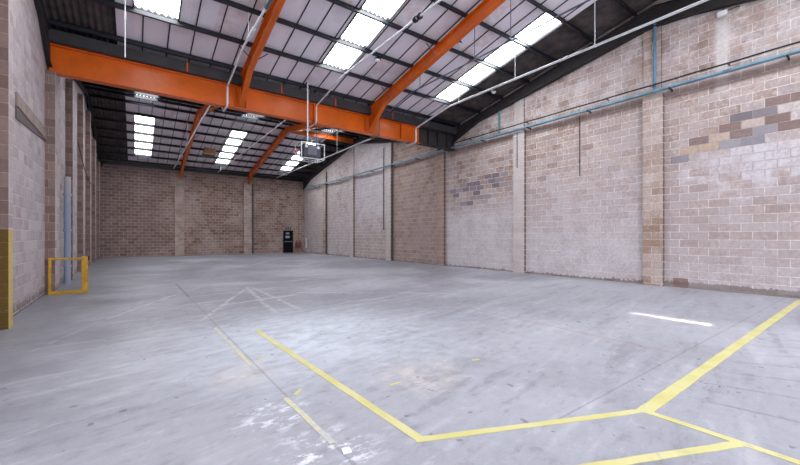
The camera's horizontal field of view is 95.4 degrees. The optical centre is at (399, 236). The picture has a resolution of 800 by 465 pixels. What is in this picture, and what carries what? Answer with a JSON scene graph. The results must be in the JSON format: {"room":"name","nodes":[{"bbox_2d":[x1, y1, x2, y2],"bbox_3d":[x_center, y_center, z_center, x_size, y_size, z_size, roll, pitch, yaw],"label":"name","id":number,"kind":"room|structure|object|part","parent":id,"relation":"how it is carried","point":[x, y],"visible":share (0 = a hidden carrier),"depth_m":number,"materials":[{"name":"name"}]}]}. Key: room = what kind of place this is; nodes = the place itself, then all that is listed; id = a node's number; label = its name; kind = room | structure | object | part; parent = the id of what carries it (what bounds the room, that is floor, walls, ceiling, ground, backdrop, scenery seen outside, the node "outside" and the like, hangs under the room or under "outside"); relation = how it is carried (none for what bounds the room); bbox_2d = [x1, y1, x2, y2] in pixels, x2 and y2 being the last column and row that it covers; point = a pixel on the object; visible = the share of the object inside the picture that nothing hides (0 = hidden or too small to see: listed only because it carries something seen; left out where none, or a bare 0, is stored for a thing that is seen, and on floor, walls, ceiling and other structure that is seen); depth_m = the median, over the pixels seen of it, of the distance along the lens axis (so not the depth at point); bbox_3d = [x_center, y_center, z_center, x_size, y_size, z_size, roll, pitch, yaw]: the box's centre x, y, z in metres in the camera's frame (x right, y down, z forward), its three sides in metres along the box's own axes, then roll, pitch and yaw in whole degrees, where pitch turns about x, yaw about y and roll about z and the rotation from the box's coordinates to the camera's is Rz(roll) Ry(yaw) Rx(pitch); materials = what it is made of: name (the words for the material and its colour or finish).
{"room":"warehouse","nodes":[
{"label":"warehouse","id":0,"kind":"room"},
{"bbox_2d":[0,0,99,329],"bbox_3d":[-10.079,-2.879,10.537,0.490,8.759,37.707,0,0,-37],"label":"wall","id":1,"kind":"structure","parent":0,"point":[44,114],"depth_m":8.50,"materials":[{"name":"concrete"}]},
{"bbox_3d":[-8.200,-2.360,8.131,0.020,0.240,3.100,0,0,-37],"label":"lintel plate","id":2,"kind":"part","parent":1,"relation":"part of","materials":[{"name":"concrete"}]},
{"bbox_2d":[33,0,52,69],"bbox_3d":[-6.731,-5.725,6.170,0.100,2.650,9.100,0,0,-36],"label":"rafter","id":3,"kind":"object","parent":1,"relation":"attached to","point":[44,25],"visible":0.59,"depth_m":8.96,"materials":[{"name":"metal"}]},
{"bbox_2d":[77,141,94,189],"bbox_3d":[-13.920,-2.975,16.272,0.110,1.075,7.105,0,0,-36],"label":"cable","id":4,"kind":"object","parent":1,"relation":"attached to","point":[87,178],"visible":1,"depth_m":15.02,"materials":[{"name":"black rubber"}]},
{"bbox_2d":[75,80,102,165],"bbox_3d":[-15.294,-5.879,17.810,0.100,2.359,19.800,0,0,-36],"label":"rafter","id":5,"kind":"object","parent":1,"relation":"attached to","point":[78,82],"visible":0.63,"depth_m":19.53,"materials":[{"name":"metal"}]},
{"bbox_2d":[49,43,454,150],"bbox_3d":[-3.267,-4.683,13.950,14.800,0.745,0.280,0,0,-36],"label":"beam","id":6,"kind":"structure","parent":1,"relation":"attached to","point":[67,62],"depth_m":11.88,"materials":[{"name":"orange metal"}]},
{"bbox_2d":[49,28,456,134],"bbox_3d":[-3.275,-5.215,13.935,14.830,0.310,0.615,0,0,-36],"label":"gutter","id":7,"kind":"object","parent":6,"relation":"on","point":[57,37],"visible":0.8,"depth_m":11.59,"materials":[{"name":"metal"}]},
{"bbox_2d":[239,0,285,106],"bbox_3d":[-0.202,-5.710,5.203,0.857,2.680,17.450,0,0,-36],"label":"frame","id":8,"kind":"object","parent":6,"relation":"on","point":[271,16],"visible":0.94,"depth_m":10.50,"materials":[{"name":"orange paint"}]},
{"bbox_2d":[48,18,459,125],"bbox_3d":[-3.024,-5.492,13.591,14.830,0.147,0.126,0,0,-36],"label":"purlin","id":9,"kind":"structure","parent":8,"relation":"on","point":[51,21],"depth_m":11.43,"materials":[{"name":"metal"}]},
{"bbox_2d":[295,81,324,162],"bbox_3d":[-3.300,-4.113,12.948,1.019,2.810,0.728,0,0,-36],"label":"heater","id":10,"kind":"object","parent":9,"relation":"hanging from","point":[307,151],"visible":1,"depth_m":12.85,"materials":[{"name":"metal"}]},
{"bbox_3d":[-3.197,-3.010,12.961,0.630,0.440,0.440,0,0,-36],"label":"casing","id":11,"kind":"part","parent":10,"relation":"part of","materials":[{"name":"metal"}]},
{"bbox_3d":[-3.075,-3.025,12.769,0.320,0.310,0.025,0,0,-36],"label":"panel","id":12,"kind":"part","parent":10,"relation":"part of","materials":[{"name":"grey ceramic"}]},
{"bbox_2d":[90,0,480,113],"bbox_3d":[-2.257,-5.752,12.537,14.830,0.147,0.126,0,0,-36],"label":"purlin","id":13,"kind":"structure","parent":8,"relation":"on","point":[110,3],"depth_m":10.88,"materials":[{"name":"metal"}]},
{"bbox_2d":[326,0,529,82],"bbox_3d":[-0.723,-6.273,10.431,14.830,0.147,0.126,0,0,-36],"label":"purlin","id":14,"kind":"structure","parent":8,"relation":"on","point":[337,2],"depth_m":11.23,"materials":[{"name":"metal"}]},
{"bbox_2d":[430,0,559,63],"bbox_3d":[0.044,-6.534,9.377,14.830,0.147,0.126,0,0,-36],"label":"purlin","id":15,"kind":"structure","parent":8,"relation":"on","point":[442,3],"depth_m":11.58,"materials":[{"name":"metal"}]},
{"bbox_2d":[526,0,593,42],"bbox_3d":[0.810,-6.795,8.324,14.830,0.147,0.126,0,0,-36],"label":"purlin","id":16,"kind":"structure","parent":8,"relation":"on","point":[535,3],"depth_m":11.38,"materials":[{"name":"metal"}]},
{"bbox_2d":[254,0,589,174],"bbox_3d":[-1.716,-5.478,16.440,0.057,2.502,37.200,0,0,-36],"label":"conduit","id":17,"kind":"object","parent":16,"relation":"hanging from","point":[584,2],"visible":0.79,"depth_m":10.90,"materials":[{"name":"grey metal"}]},
{"bbox_2d":[615,0,636,16],"bbox_3d":[1.577,-7.055,7.271,14.830,0.147,0.126,0,0,-36],"label":"purlin","id":18,"kind":"structure","parent":8,"relation":"on","point":[620,2],"depth_m":11.15,"materials":[{"name":"metal"}]},
{"bbox_2d":[276,0,708,177],"bbox_3d":[-0.131,-5.602,17.594,0.088,2.774,37.200,0,0,-36],"label":"conduit","id":19,"kind":"object","parent":18,"relation":"hanging from","point":[701,1],"visible":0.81,"depth_m":10.71,"materials":[{"name":"grey metal"}]},
{"bbox_2d":[218,0,441,171],"bbox_3d":[-3.979,-5.583,14.792,0.150,2.717,37.200,0,0,-36],"label":"conduit","id":20,"kind":"object","parent":6,"relation":"hanging from","point":[415,19],"visible":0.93,"depth_m":10.91,"materials":[{"name":"white metal"}]},
{"bbox_2d":[368,0,505,131],"bbox_3d":[3.857,-5.710,8.158,0.857,2.680,17.450,0,0,-36],"label":"frame","id":21,"kind":"object","parent":6,"relation":"on","point":[485,8],"visible":0.96,"depth_m":11.85,"materials":[{"name":"orange paint"}]},
{"bbox_2d":[98,159,303,257],"bbox_3d":[-15.282,-1.975,30.170,15.730,6.950,0.430,0,0,-36],"label":"wall","id":22,"kind":"structure","parent":0,"point":[144,212],"depth_m":29.07,"materials":[{"name":"brown brick"}]},
{"bbox_2d":[179,104,218,178],"bbox_3d":[-11.371,-5.714,20.543,0.857,2.689,19.900,0,0,-36],"label":"frame","id":23,"kind":"object","parent":22,"relation":"attached to","point":[199,114],"visible":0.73,"depth_m":21.87,"materials":[{"name":"orange paint"}]},
{"bbox_2d":[85,93,283,129],"bbox_3d":[-9.655,-7.072,22.442,15.130,0.147,0.126,0,0,-36],"label":"purlin","id":24,"kind":"structure","parent":23,"relation":"on","point":[90,95],"depth_m":20.28,"materials":[{"name":"metal"}]},
{"bbox_2d":[97,157,304,178],"bbox_3d":[-15.024,-5.467,29.816,15.130,0.147,0.126,0,0,-36],"label":"beam","id":25,"kind":"structure","parent":23,"relation":"on","point":[111,159],"depth_m":28.78,"materials":[{"name":"metal"}]},
{"bbox_2d":[96,150,310,174],"bbox_3d":[-14.257,-5.696,28.763,15.130,0.147,0.126,0,0,-36],"label":"purlin","id":26,"kind":"structure","parent":23,"relation":"on","point":[106,152],"depth_m":27.68,"materials":[{"name":"metal"}]},
{"bbox_2d":[96,143,315,169],"bbox_3d":[-13.490,-5.926,27.709,15.130,0.147,0.126,0,0,-36],"label":"purlin","id":27,"kind":"structure","parent":23,"relation":"on","point":[100,144],"depth_m":26.50,"materials":[{"name":"metal"}]},
{"bbox_2d":[93,135,321,164],"bbox_3d":[-12.723,-6.155,26.656,15.130,0.147,0.126,0,0,-36],"label":"purlin","id":28,"kind":"structure","parent":23,"relation":"on","point":[99,136],"depth_m":25.35,"materials":[{"name":"metal"}]},
{"bbox_2d":[94,117,335,153],"bbox_3d":[-11.189,-6.614,24.549,15.130,0.147,0.126,0,0,-36],"label":"purlin","id":29,"kind":"structure","parent":23,"relation":"on","point":[96,118],"depth_m":22.92,"materials":[{"name":"metal"}]},
{"bbox_2d":[81,81,368,137],"bbox_3d":[-8.266,-6.861,20.534,15.130,0.147,0.126,0,0,-36],"label":"purlin","id":30,"kind":"structure","parent":23,"relation":"on","point":[83,82],"depth_m":18.72,"materials":[{"name":"metal"}]},
{"bbox_2d":[98,160,303,181],"bbox_3d":[-15.141,-5.270,30.019,15.080,0.220,0.200,0,0,-36],"label":"beam","id":31,"kind":"structure","parent":22,"relation":"attached to","point":[103,161],"depth_m":29.00,"materials":[{"name":"metal"}]},
{"bbox_2d":[252,185,253,253],"bbox_3d":[-12.829,-1.500,31.753,0.148,6.000,0.156,0,0,-36],"label":"pipe","id":32,"kind":"object","parent":22,"relation":"attached to","point":[252,185],"visible":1,"depth_m":31.71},
{"bbox_2d":[247,123,324,183],"bbox_3d":[-7.313,-5.714,23.498,0.857,2.689,19.900,0,0,-36],"label":"beam","id":33,"kind":"structure","parent":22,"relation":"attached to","point":[299,127],"depth_m":24.76,"materials":[{"name":"orange metal"}]},
{"bbox_2d":[91,126,328,159],"bbox_3d":[-11.956,-6.384,25.603,15.130,0.147,0.126,0,0,-36],"label":"purlin","id":34,"kind":"structure","parent":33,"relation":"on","point":[101,128],"depth_m":23.97,"materials":[{"name":"metal"}]},
{"bbox_2d":[87,105,343,147],"bbox_3d":[-10.422,-6.843,23.496,15.130,0.147,0.126,0,0,-36],"label":"purlin","id":35,"kind":"structure","parent":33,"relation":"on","point":[93,107],"depth_m":22.08,"materials":[{"name":"metal"}]},
{"bbox_2d":[283,230,292,252],"bbox_3d":[-10.324,0.470,33.613,0.940,2.060,0.100,0,0,-36],"label":"door","id":36,"kind":"structure","parent":22,"relation":"in","point":[287,234],"depth_m":33.59,"materials":[{"name":"paint"}]},
{"bbox_2d":[42,0,656,177],"bbox_3d":[-6.726,-6.397,18.420,15.730,1.864,28.900,0,0,-36],"label":"ceiling","id":37,"kind":"structure","parent":0,"point":[326,17],"depth_m":12.00,"materials":[{"name":"grey metal"}]},
{"bbox_2d":[124,0,125,57],"bbox_3d":[-5.341,-4.844,7.072,0.033,2.728,0.033,0,0,-14],"label":"suspension rod","id":38,"kind":"object","parent":37,"relation":"hanging from","point":[124,0],"visible":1,"depth_m":7.06,"materials":[{"name":"white metal"}]},
{"bbox_2d":[134,112,155,156],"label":"window","id":39,"kind":"structure","parent":37,"relation":"attached to","point":[137,119],"depth_m":22.94,"materials":[{"name":"plastic"}]},
{"bbox_2d":[133,0,181,21],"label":"window","id":40,"kind":"structure","parent":37,"relation":"attached to","point":[172,7],"depth_m":9.39,"materials":[{"name":"plastic"}]},
{"bbox_2d":[202,145,215,157],"bbox_3d":[-13.146,-5.816,24.977,0.850,0.913,0.740,0,0,-36],"label":"fitting","id":41,"kind":"object","parent":37,"relation":"hanging from","point":[207,152],"visible":1,"depth_m":24.78,"materials":[{"name":"brown metal"}]},
{"bbox_2d":[84,85,358,137],"bbox_3d":[-9.033,-7.090,21.587,15.130,0.147,0.126,0,0,-36],"label":"purlin","id":42,"kind":"structure","parent":37,"relation":"attached to","point":[87,87],"depth_m":19.82,"materials":[{"name":"metal"}]},
{"bbox_2d":[215,128,247,163],"bbox_3d":[-12.224,-6.384,26.217,0.996,1.287,6.539,0,0,-36],"label":"window","id":43,"kind":"structure","parent":37,"relation":"attached to","point":[235,134],"depth_m":25.92,"materials":[{"name":"plastic"}]},
{"bbox_2d":[279,141,320,170],"bbox_3d":[-8.142,-6.384,29.190,0.996,1.287,6.539,0,0,-36],"label":"skylight","id":44,"kind":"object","parent":37,"relation":"attached to","point":[290,163],"depth_m":30.41,"materials":[{"name":"plastic"}]},
{"bbox_2d":[213,0,503,99],"bbox_3d":[-1.490,-6.013,11.484,14.830,0.147,0.126,0,0,-36],"label":"purlin","id":45,"kind":"structure","parent":37,"relation":"attached to","point":[226,2],"depth_m":11.26,"materials":[{"name":"metal"}]},
{"bbox_2d":[174,0,272,167],"bbox_3d":[-6.453,-5.581,12.991,0.110,2.720,37.200,0,0,-36],"label":"conduit","id":46,"kind":"object","parent":45,"relation":"hanging from","point":[268,3],"visible":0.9,"depth_m":10.36,"materials":[{"name":"grey metal"}]},
{"bbox_2d":[321,0,406,71],"bbox_3d":[-0.729,-6.388,10.430,0.996,1.182,5.236,0,0,-36],"label":"window","id":47,"kind":"structure","parent":37,"relation":"attached to","point":[361,29],"depth_m":11.11,"materials":[{"name":"plastic"}]},
{"bbox_2d":[434,9,562,102],"bbox_3d":[3.353,-6.388,13.403,0.996,1.182,5.236,0,0,-36],"label":"window","id":48,"kind":"structure","parent":37,"relation":"attached to","point":[501,56],"depth_m":13.08,"materials":[{"name":"plastic"}]},
{"bbox_2d":[0,252,799,464],"bbox_3d":[-3.077,1.600,13.408,15.930,0.200,42.100,0,0,-36],"label":"floor","id":49,"kind":"structure","parent":0,"point":[134,368],"depth_m":4.27,"materials":[{"name":"concrete"}]},
{"bbox_2d":[63,176,71,283],"bbox_3d":[-10.589,-0.200,11.587,0.210,3.400,0.221,0,0,-36],"label":"pipe","id":50,"kind":"object","parent":49,"relation":"on","point":[67,194],"visible":1,"depth_m":11.53,"materials":[{"name":"metal"}]},
{"bbox_2d":[48,256,89,294],"bbox_3d":[-8.692,1.010,9.567,0.810,0.980,0.120,0,0,-36],"label":"barrier","id":51,"kind":"object","parent":49,"relation":"on","point":[84,259],"visible":1,"depth_m":9.66,"materials":[{"name":"yellow metal"}]},
{"bbox_3d":[-8.995,1.025,9.346,0.060,0.950,0.060,0,0,-36],"label":"post","id":52,"kind":"part","parent":51,"relation":"part of","materials":[{"name":"yellow metal"}]},
{"bbox_3d":[-8.732,0.585,9.537,0.590,0.050,0.050,0,0,-36],"label":"rail","id":53,"kind":"part","parent":51,"relation":"part of","materials":[{"name":"yellow metal"}]},
{"bbox_3d":[-8.732,1.460,9.537,0.590,0.080,0.080,0,0,-36],"label":"rail","id":54,"kind":"part","parent":51,"relation":"part of","materials":[{"name":"yellow metal"}]},
{"bbox_3d":[-8.441,1.015,9.749,0.130,0.970,0.120,0,0,-36],"label":"post","id":55,"kind":"part","parent":51,"relation":"part of","materials":[{"name":"yellow metal"}]},
{"bbox_2d":[214,328,256,370],"bbox_3d":[-2.325,1.498,5.018,0.042,0.003,2.350,0,0,-37],"label":"floor marking","id":56,"kind":"object","parent":49,"relation":"on","point":[250,365],"depth_m":4.78,"materials":[{"name":"paint"}]},
{"bbox_2d":[283,397,335,443],"bbox_3d":[-0.776,1.498,3.010,0.051,0.003,0.940,0,0,-38],"label":"floor marking","id":57,"kind":"object","parent":49,"relation":"on","point":[288,400],"depth_m":2.95,"materials":[{"name":"paint"}]},
{"bbox_2d":[255,330,421,439],"bbox_3d":[-1.075,1.498,4.258,0.082,0.003,3.952,0,0,-38],"label":"floor marking","id":58,"kind":"object","parent":49,"relation":"on","point":[360,399],"depth_m":3.47,"materials":[{"name":"yellow paint"}]},
{"bbox_2d":[341,447,351,453],"bbox_3d":[-0.372,1.498,2.549,0.061,0.004,0.078,0,0,-21],"label":"paper scrap","id":59,"kind":"object","parent":49,"relation":"on","point":[346,450],"visible":1,"depth_m":2.54,"materials":[{"name":"white paper"}]},
{"bbox_2d":[414,409,643,442],"bbox_3d":[1.116,1.498,2.909,2.056,0.003,0.069,0,0,-13],"label":"floor marking","id":60,"kind":"object","parent":49,"relation":"on","point":[634,411],"depth_m":2.87,"materials":[{"name":"yellow paint"}]},
{"bbox_2d":[578,441,744,464],"bbox_3d":[1.587,1.498,2.442,1.791,0.004,0.074,0,0,-12],"label":"floor marking","id":61,"kind":"object","parent":49,"relation":"on","point":[657,456],"depth_m":2.50,"materials":[{"name":"yellow paint"}]},
{"bbox_2d":[636,300,799,414],"bbox_3d":[5.725,1.498,5.814,9.100,0.004,0.122,0,0,-37],"label":"floor marking","id":62,"kind":"object","parent":49,"relation":"on","point":[673,390],"depth_m":4.16,"materials":[{"name":"yellow paint"}]},
{"bbox_2d":[641,409,799,464],"bbox_3d":[2.669,1.498,2.383,0.075,0.004,1.910,0,0,-37],"label":"floor marking","id":63,"kind":"object","parent":49,"relation":"on","point":[793,460],"depth_m":2.72,"materials":[{"name":"yellow paint"}]},
{"bbox_2d":[304,0,799,298],"bbox_3d":[2.052,-2.879,19.369,0.420,8.759,37.700,0,0,-36],"label":"wall","id":64,"kind":"structure","parent":0,"point":[696,185],"depth_m":11.81,"materials":[{"name":"beige brick"}]},
{"bbox_2d":[293,131,353,143],"bbox_3d":[-5.339,-6.870,24.873,4.850,0.300,0.140,0,0,-36],"label":"beam","id":65,"kind":"structure","parent":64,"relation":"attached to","point":[311,134],"depth_m":25.00,"materials":[{"name":"orange metal"}]},
{"bbox_2d":[326,172,326,254],"bbox_3d":[-6.128,-1.950,30.298,0.124,6.900,0.130,0,0,-36],"label":"pipe","id":66,"kind":"object","parent":64,"relation":"attached to","point":[326,172],"visible":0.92,"depth_m":30.25,"materials":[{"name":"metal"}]},
{"bbox_2d":[303,137,399,189],"bbox_3d":[-3.370,-5.729,26.492,0.180,2.659,19.800,0,0,-36],"label":"rafter","id":67,"kind":"object","parent":64,"relation":"attached to","point":[334,157],"visible":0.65,"depth_m":28.16,"materials":[{"name":"metal"}]},
{"bbox_2d":[383,148,383,229],"bbox_3d":[-1.055,-3.075,23.415,0.074,5.250,0.078,0,0,-36],"label":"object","id":68,"kind":"object","parent":64,"relation":"attached to","point":[383,148],"visible":1,"depth_m":23.38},
{"bbox_2d":[391,140,392,260],"bbox_3d":[-0.477,-2.250,22.537,0.136,7.500,0.143,0,0,-36],"label":"pipe","id":69,"kind":"object","parent":64,"relation":"attached to","point":[391,140],"visible":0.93,"depth_m":22.49,"materials":[{"name":"metal"}]},
{"bbox_2d":[498,111,500,133],"bbox_3d":[4.352,-5.075,15.972,0.111,1.250,0.117,0,0,-36],"label":"pipe","id":70,"kind":"object","parent":64,"relation":"attached to","point":[499,113],"visible":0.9,"depth_m":15.94,"materials":[{"name":"metal"}]},
{"bbox_2d":[516,132,517,167],"bbox_3d":[4.862,-3.585,15.119,0.044,1.470,0.047,0,0,-36],"label":"pipe","id":71,"kind":"object","parent":64,"relation":"attached to","point":[517,132],"visible":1,"depth_m":15.11,"materials":[{"name":"grey metal"}]},
{"bbox_2d":[305,49,799,188],"bbox_3d":[2.068,-4.380,18.948,0.290,0.120,37.000,0,0,-36],"label":"cable tray","id":72,"kind":"object","parent":64,"relation":"attached to","point":[787,54],"visible":0.97,"depth_m":11.76,"materials":[{"name":"metal"}]},
{"bbox_2d":[579,116,579,175],"bbox_3d":[6.476,-3.265,13.115,0.035,2.170,0.036,0,0,-36],"label":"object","id":73,"kind":"object","parent":64,"relation":"attached to","point":[579,116],"visible":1,"depth_m":13.11,"materials":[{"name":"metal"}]},
{"bbox_2d":[437,0,755,150],"bbox_3d":[7.490,-5.785,11.577,0.180,2.530,18.700,0,0,-36],"label":"rafter","id":74,"kind":"object","parent":64,"relation":"attached to","point":[571,64],"visible":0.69,"depth_m":12.24,"materials":[{"name":"metal"}]},
{"bbox_2d":[451,41,799,143],"bbox_3d":[7.629,-4.624,11.369,0.222,0.050,18.200,0,0,-36],"label":"cable","id":75,"kind":"object","parent":64,"relation":"attached to","point":[727,63],"visible":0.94,"depth_m":11.07,"materials":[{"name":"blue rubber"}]},
{"bbox_2d":[653,23,656,89],"bbox_3d":[7.802,-5.475,11.149,0.111,2.050,0.117,0,0,-36],"label":"pipe","id":76,"kind":"object","parent":64,"relation":"attached to","point":[654,27],"visible":0.91,"depth_m":11.12,"materials":[{"name":"metal"}]},
{"bbox_2d":[717,6,739,17],"bbox_3d":[8.823,-6.086,9.784,0.184,0.252,0.449,0,0,-36],"label":"floodlight","id":77,"kind":"object","parent":64,"relation":"attached to","point":[723,12],"visible":1,"depth_m":9.81,"materials":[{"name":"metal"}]}
]}

